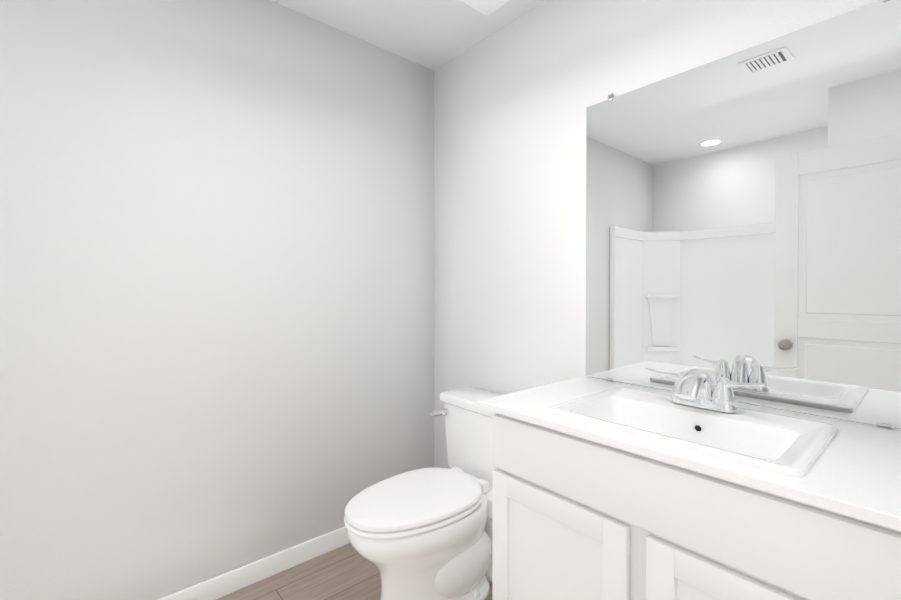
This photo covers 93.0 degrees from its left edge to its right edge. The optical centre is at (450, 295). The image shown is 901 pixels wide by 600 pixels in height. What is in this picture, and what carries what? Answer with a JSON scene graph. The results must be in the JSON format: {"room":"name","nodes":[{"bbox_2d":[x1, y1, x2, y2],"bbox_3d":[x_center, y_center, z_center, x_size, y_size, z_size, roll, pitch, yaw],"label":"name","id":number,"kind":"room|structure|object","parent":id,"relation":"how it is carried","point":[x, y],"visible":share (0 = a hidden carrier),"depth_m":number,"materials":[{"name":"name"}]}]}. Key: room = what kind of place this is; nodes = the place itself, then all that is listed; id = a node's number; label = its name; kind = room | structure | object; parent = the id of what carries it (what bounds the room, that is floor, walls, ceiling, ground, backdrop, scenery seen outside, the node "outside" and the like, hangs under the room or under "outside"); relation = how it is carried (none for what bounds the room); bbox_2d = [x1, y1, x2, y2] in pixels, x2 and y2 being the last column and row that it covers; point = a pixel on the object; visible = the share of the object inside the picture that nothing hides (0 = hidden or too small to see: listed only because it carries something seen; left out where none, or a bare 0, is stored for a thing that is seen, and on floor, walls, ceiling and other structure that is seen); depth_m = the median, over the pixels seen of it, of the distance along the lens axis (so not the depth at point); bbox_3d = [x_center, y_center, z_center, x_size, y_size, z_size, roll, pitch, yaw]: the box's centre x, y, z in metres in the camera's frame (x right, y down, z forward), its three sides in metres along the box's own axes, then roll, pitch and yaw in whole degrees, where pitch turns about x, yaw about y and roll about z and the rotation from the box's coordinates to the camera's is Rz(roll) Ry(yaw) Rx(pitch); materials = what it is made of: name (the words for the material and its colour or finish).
{"room":"bathroom","nodes":[
{"label":"bathroom","id":0,"kind":"room"},
{"bbox_2d":[0,0,433,599],"bbox_3d":[-1.170,-0.026,1.544,2.980,2.440,0.115,0,1,-41],"label":"wall","id":1,"kind":"structure","parent":0,"point":[216,286],"depth_m":1.64,"materials":[{"name":"white paint"}]},
{"bbox_2d":[157,526,349,599],"bbox_3d":[-0.825,1.149,1.769,1.948,0.085,0.013,0,1,-41],"label":"baseboard","id":2,"kind":"structure","parent":1,"relation":"attached to","point":[226,583],"depth_m":1.79,"materials":[{"name":"white paint"}]},
{"bbox_2d":[216,543,491,599],"bbox_3d":[-0.120,1.236,0.339,2.980,0.060,3.330,0,1,-41],"label":"floor","id":3,"kind":"structure","parent":0,"point":[348,571],"depth_m":1.77,"materials":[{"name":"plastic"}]},
{"bbox_2d":[344,387,500,599],"bbox_3d":[-0.055,0.826,1.727,0.797,0.732,0.518,0,1,-41],"label":"toilet","id":4,"kind":"object","parent":3,"relation":"on","point":[422,534],"visible":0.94,"depth_m":1.58,"materials":[{"name":"white ceramic"}]},
{"bbox_2d":[478,368,900,599],"bbox_3d":[0.610,0.700,1.147,0.576,0.996,0.942,0,1,-41],"label":"bathroom vanity","id":5,"kind":"object","parent":3,"relation":"on","point":[694,485],"visible":1,"depth_m":0.97,"materials":[{"name":"white paint"}]},
{"bbox_2d":[271,0,546,70],"bbox_3d":[-0.120,-1.274,0.314,2.980,0.080,3.330,0,1,-41],"label":"ceiling","id":6,"kind":"structure","parent":0,"point":[433,35],"depth_m":1.95,"materials":[{"name":"white paint"}]},
{"bbox_2d":[460,0,509,15],"bbox_3d":[0.142,-1.238,1.656,0.330,0.018,0.330,0,1,-41],"label":"ceiling vent","id":7,"kind":"object","parent":6,"relation":"in","point":[486,7],"visible":1,"depth_m":1.81,"materials":[{"name":"white plastic"}]},
{"bbox_2d":[434,0,900,468],"bbox_3d":[1.002,-0.022,1.218,0.115,2.440,3.215,0,1,-41],"label":"wall","id":8,"kind":"structure","parent":0,"point":[514,100],"depth_m":1.86,"materials":[{"name":"white paint"}]},
{"bbox_2d":[586,0,900,428],"bbox_3d":[0.831,-0.211,1.319,0.008,1.066,0.922,0,1,-41],"label":"mirror","id":9,"kind":"object","parent":8,"relation":"attached to","point":[743,216],"visible":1,"depth_m":1.23,"materials":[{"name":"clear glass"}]}
]}

